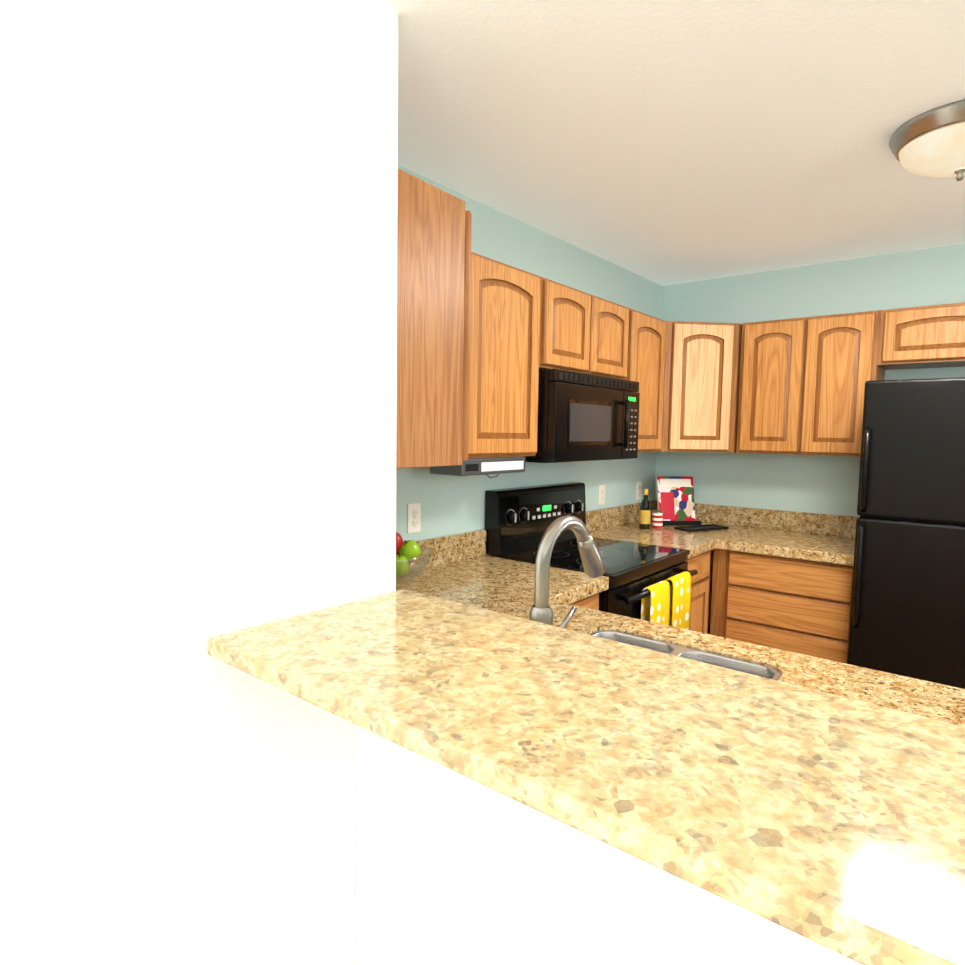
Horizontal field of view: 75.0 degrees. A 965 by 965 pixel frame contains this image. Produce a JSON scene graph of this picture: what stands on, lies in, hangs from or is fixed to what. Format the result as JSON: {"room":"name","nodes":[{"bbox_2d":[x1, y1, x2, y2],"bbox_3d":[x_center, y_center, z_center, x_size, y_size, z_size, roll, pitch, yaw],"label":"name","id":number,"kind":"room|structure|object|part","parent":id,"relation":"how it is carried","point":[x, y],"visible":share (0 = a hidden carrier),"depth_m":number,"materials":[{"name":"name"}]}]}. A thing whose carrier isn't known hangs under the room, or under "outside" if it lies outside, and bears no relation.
{"room":"kitchen","nodes":[
{"label":"kitchen","id":0,"kind":"room"},
{"bbox_2d":[0,0,397,964],"bbox_3d":[-1.888,0.201,0.184,0.820,2.440,4.270,5,6,39],"label":"wall jog","id":1,"kind":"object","parent":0,"point":[198,304],"visible":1,"depth_m":1.16,"materials":[{"name":"white paint"}]},
{"bbox_2d":[396,165,662,556],"bbox_3d":[0.220,-0.010,3.233,0.200,2.440,3.130,5,6,39],"label":"wall","id":2,"kind":"structure","parent":0,"point":[451,505],"depth_m":3.02,"materials":[{"name":"teal paint"}]},
{"bbox_2d":[407,503,420,532],"bbox_3d":[-0.269,0.140,2.483,0.009,0.115,0.070,5,6,39],"label":"electrical outlet","id":3,"kind":"object","parent":2,"relation":"attached to","point":[413,517],"visible":1,"depth_m":2.48,"materials":[{"name":"white plastic"}]},
{"bbox_2d":[396,169,540,468],"bbox_3d":[-0.260,-0.433,1.965,0.602,0.730,0.602,5,6,39],"label":"upper cabinet","id":4,"kind":"object","parent":2,"relation":"attached to","point":[482,340],"depth_m":1.74,"materials":[{"name":"brown wood"}]},
{"bbox_2d":[430,456,524,477],"bbox_3d":[-0.011,-0.056,2.465,0.168,0.092,0.395,5,6,39],"label":"under-cabinet light","id":5,"kind":"object","parent":4,"relation":"attached to","point":[483,466],"visible":0.73,"depth_m":2.36,"materials":[{"name":"silver metal"}]},
{"bbox_2d":[540,277,547,368],"bbox_3d":[-0.029,-0.470,2.476,0.307,0.730,0.483,5,6,39],"label":"strip","id":6,"kind":"object","parent":2,"relation":"attached to","point":[543,281],"depth_m":2.57,"materials":[{"name":"brown wood"}]},
{"bbox_2d":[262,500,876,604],"bbox_3d":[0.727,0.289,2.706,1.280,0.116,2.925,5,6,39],"label":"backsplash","id":7,"kind":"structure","parent":2,"relation":"attached to","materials":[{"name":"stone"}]},
{"bbox_2d":[548,279,595,374],"bbox_3d":[0.252,-0.674,2.800,0.307,0.365,0.390,5,6,39],"label":"upper cabinet","id":8,"kind":"object","parent":2,"relation":"attached to","point":[571,311],"depth_m":2.73,"materials":[{"name":"brown wood"}]},
{"bbox_2d":[524,368,639,462],"bbox_3d":[0.410,-0.300,2.946,0.409,0.386,0.774,5,6,39],"label":"microwave","id":9,"kind":"object","parent":8,"relation":"attached to","point":[585,417],"visible":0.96,"depth_m":2.73,"materials":[{"name":"black"}]},
{"bbox_2d":[598,485,604,504],"bbox_3d":[0.695,0.072,3.655,0.009,0.115,0.070,5,6,39],"label":"electrical outlet","id":10,"kind":"object","parent":2,"relation":"attached to","point":[601,495],"visible":1,"depth_m":3.65,"materials":[{"name":"white plastic"}]},
{"bbox_2d":[596,296,635,380],"bbox_3d":[0.499,-0.695,3.101,0.307,0.365,0.390,5,6,39],"label":"upper cabinet","id":11,"kind":"object","parent":2,"relation":"attached to","point":[615,323],"depth_m":3.03,"materials":[{"name":"brown wood"}]},
{"bbox_2d":[636,481,641,499],"bbox_3d":[1.005,0.052,4.033,0.009,0.115,0.070,5,6,39],"label":"electrical outlet","id":12,"kind":"object","parent":2,"relation":"attached to","point":[638,490],"visible":1,"depth_m":4.03,"materials":[{"name":"white plastic"}]},
{"bbox_2d":[632,311,667,451],"bbox_3d":[0.763,-0.535,3.439,0.307,0.730,0.450,5,6,39],"label":"upper cabinet","id":13,"kind":"object","parent":2,"relation":"attached to","point":[650,359],"depth_m":3.38,"materials":[{"name":"brown wood"}]},
{"bbox_2d":[664,321,743,452],"bbox_3d":[1.214,-0.553,3.752,0.607,0.730,0.607,5,6,39],"label":"upper cabinet","id":14,"kind":"object","parent":2,"relation":"attached to","point":[703,415],"depth_m":3.54,"materials":[{"name":"brown wood"}]},
{"bbox_2d":[380,0,964,285],"bbox_3d":[1.667,-0.930,-0.787,7.400,0.080,7.400,5,6,39],"label":"ceiling","id":15,"kind":"structure","parent":0,"point":[665,142],"depth_m":1.96,"materials":[{"name":"white paint"}]},
{"bbox_2d":[888,99,964,180],"bbox_3d":[1.499,-1.028,1.966,0.394,0.166,0.394,5,6,39],"label":"flush-mount ceiling light","id":16,"kind":"object","parent":15,"relation":"attached to","point":[930,143],"visible":1,"depth_m":1.92,"materials":[{"name":"white glass"}]},
{"bbox_3d":[1.499,-1.020,1.967,0.332,0.080,0.332,5,6,39],"label":"ceiling light glass","id":17,"kind":"part","parent":16,"relation":"part of","materials":[{"name":"beige glass"}]},
{"bbox_2d":[655,243,964,516],"bbox_3d":[3.932,0.139,2.089,7.000,2.440,0.200,5,6,39],"label":"wall","id":18,"kind":"structure","parent":0,"point":[821,484],"depth_m":3.63,"materials":[{"name":"teal paint"}]},
{"bbox_2d":[736,317,803,454],"bbox_3d":[1.672,-0.531,3.571,0.333,0.730,0.307,5,6,39],"label":"upper cabinet","id":19,"kind":"object","parent":18,"relation":"attached to","point":[770,351],"depth_m":3.45,"materials":[{"name":"brown wood"}]},
{"bbox_2d":[796,310,884,456],"bbox_3d":[1.929,-0.510,3.361,0.332,0.730,0.307,5,6,39],"label":"upper cabinet","id":20,"kind":"object","parent":18,"relation":"attached to","point":[839,353],"depth_m":3.25,"materials":[{"name":"brown wood"}]},
{"bbox_2d":[880,302,964,372],"bbox_3d":[2.248,-0.714,3.084,0.485,0.270,0.307,5,6,39],"label":"upper cabinet","id":21,"kind":"object","parent":18,"relation":"attached to","point":[932,336],"depth_m":3.01,"materials":[{"name":"brown wood"}]},
{"bbox_3d":[1.628,1.571,-0.587,7.400,0.060,7.400,5,6,39],"label":"floor","id":22,"kind":"structure","parent":0,"visible":0},
{"bbox_2d":[571,593,598,609],"bbox_3d":[0.091,0.838,2.498,0.630,0.864,0.460,5,6,39],"label":"base cabinet","id":23,"kind":"object","parent":22,"relation":"on","point":[591,602],"depth_m":2.39,"materials":[{"name":"brown wood"}]},
{"bbox_2d":[413,544,608,595],"bbox_3d":[-0.131,0.361,1.952,0.917,0.165,0.390,5,6,39],"label":"countertop","id":24,"kind":"structure","parent":23,"relation":"on","point":[576,583],"depth_m":2.50,"materials":[{"name":"stone"}]},
{"bbox_2d":[396,532,431,590],"bbox_3d":[-0.323,0.248,2.096,0.312,0.260,0.312,5,6,39],"label":"fruit bowl","id":25,"kind":"object","parent":24,"relation":"on","point":[407,551],"visible":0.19,"depth_m":2.09,"materials":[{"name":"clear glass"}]},
{"bbox_2d":[415,529,608,579],"bbox_3d":[0.115,0.323,2.468,0.639,0.165,0.422,5,6,39],"label":"backsplash","id":26,"kind":"structure","parent":23,"relation":"on","point":[474,542],"depth_m":2.69,"materials":[{"name":"stone"}]},
{"bbox_2d":[208,561,964,964],"bbox_3d":[0.105,0.413,1.129,2.327,0.200,0.675,5,6,39],"label":"countertop","id":27,"kind":"structure","parent":23,"relation":"on","point":[818,800],"depth_m":0.84,"materials":[{"name":"stone"}]},
{"bbox_2d":[529,515,605,628],"bbox_3d":[0.217,0.256,1.494,0.087,0.358,0.297,5,6,39],"label":"faucet","id":28,"kind":"object","parent":27,"relation":"on","point":[594,566],"visible":0.69,"depth_m":1.41,"materials":[{"name":"silver metal"}]},
{"bbox_2d":[589,630,780,679],"bbox_3d":[0.409,0.546,1.512,0.488,0.205,0.404,5,6,39],"label":"sink","id":29,"kind":"object","parent":27,"relation":"in","point":[752,668],"visible":0.19,"depth_m":1.62,"materials":[{"name":"silver metal"}]},
{"bbox_2d":[485,482,697,629],"bbox_3d":[0.523,0.639,2.927,0.723,1.205,0.760,5,6,39],"label":"range","id":30,"kind":"object","parent":22,"relation":"on","point":[650,583],"visible":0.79,"depth_m":2.82,"materials":[{"name":"black metal"}]},
{"bbox_2d":[497,535,689,629],"bbox_3d":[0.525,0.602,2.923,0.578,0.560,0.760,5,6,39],"label":"cooktop","id":31,"kind":"object","parent":30,"relation":"in","point":[631,567],"depth_m":2.75,"materials":[{"name":"black glass"}]},
{"bbox_3d":[0.770,0.440,2.710,0.060,0.025,0.698,5,6,39],"label":"handle","id":32,"kind":"part","parent":30,"relation":"part of","materials":[{"name":"black metal"}]},
{"bbox_2d":[356,725,861,964],"bbox_3d":[0.381,0.876,1.046,1.678,1.028,0.128,5,6,39],"label":"wall","id":33,"kind":"structure","parent":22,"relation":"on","point":[453,867],"depth_m":1.23,"materials":[{"name":"white paint"}]},
{"bbox_2d":[687,549,714,634],"bbox_3d":[0.853,0.774,3.442,0.607,0.864,0.428,5,6,39],"label":"base cabinet","id":34,"kind":"object","parent":22,"relation":"on","point":[704,563],"depth_m":3.32,"materials":[{"name":"brown wood"}]},
{"bbox_2d":[586,500,858,565],"bbox_3d":[1.319,0.265,3.430,1.280,0.165,1.055,5,6,39],"label":"countertop","id":35,"kind":"structure","parent":34,"relation":"on","point":[828,538],"depth_m":3.53,"materials":[{"name":"stone"}]},
{"bbox_2d":[639,489,650,528],"bbox_3d":[0.956,0.154,3.690,0.065,0.234,0.065,5,6,39],"label":"wine bottle","id":36,"kind":"object","parent":35,"relation":"on","point":[645,515],"visible":1,"depth_m":3.67,"materials":[{"name":"black"}]},
{"bbox_2d":[652,510,662,527],"bbox_3d":[1.039,0.219,3.736,0.065,0.100,0.066,5,6,39],"label":"candle jar","id":37,"kind":"object","parent":35,"relation":"on","point":[657,518],"visible":1,"depth_m":3.71,"materials":[{"name":"red"}]},
{"bbox_2d":[651,476,700,524],"bbox_3d":[1.208,0.111,3.905,0.260,0.292,0.148,0,5,-6],"label":"cookbook stand","id":38,"kind":"object","parent":35,"relation":"on","point":[675,501],"visible":0.83,"depth_m":3.91,"materials":[{"name":"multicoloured paper"}]},
{"bbox_2d":[674,524,728,531],"bbox_3d":[1.294,0.269,3.711,0.320,0.012,0.120,-2,5,-29],"label":"trivet","id":39,"kind":"object","parent":35,"relation":"on","point":[697,528],"visible":1,"depth_m":3.70,"materials":[{"name":"black"}]},
{"bbox_2d":[711,548,852,663],"bbox_3d":[1.689,0.787,3.452,0.675,0.864,0.607,5,6,39],"label":"base cabinet","id":40,"kind":"object","parent":22,"relation":"on","point":[799,606],"depth_m":3.18,"materials":[{"name":"brown wood"}]},
{"bbox_2d":[847,377,964,688],"bbox_3d":[2.258,0.409,2.836,0.920,1.732,0.776,5,6,39],"label":"refrigerator","id":41,"kind":"object","parent":22,"relation":"on","point":[907,615],"visible":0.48,"depth_m":2.71,"materials":[{"name":"black metal"}]}
]}

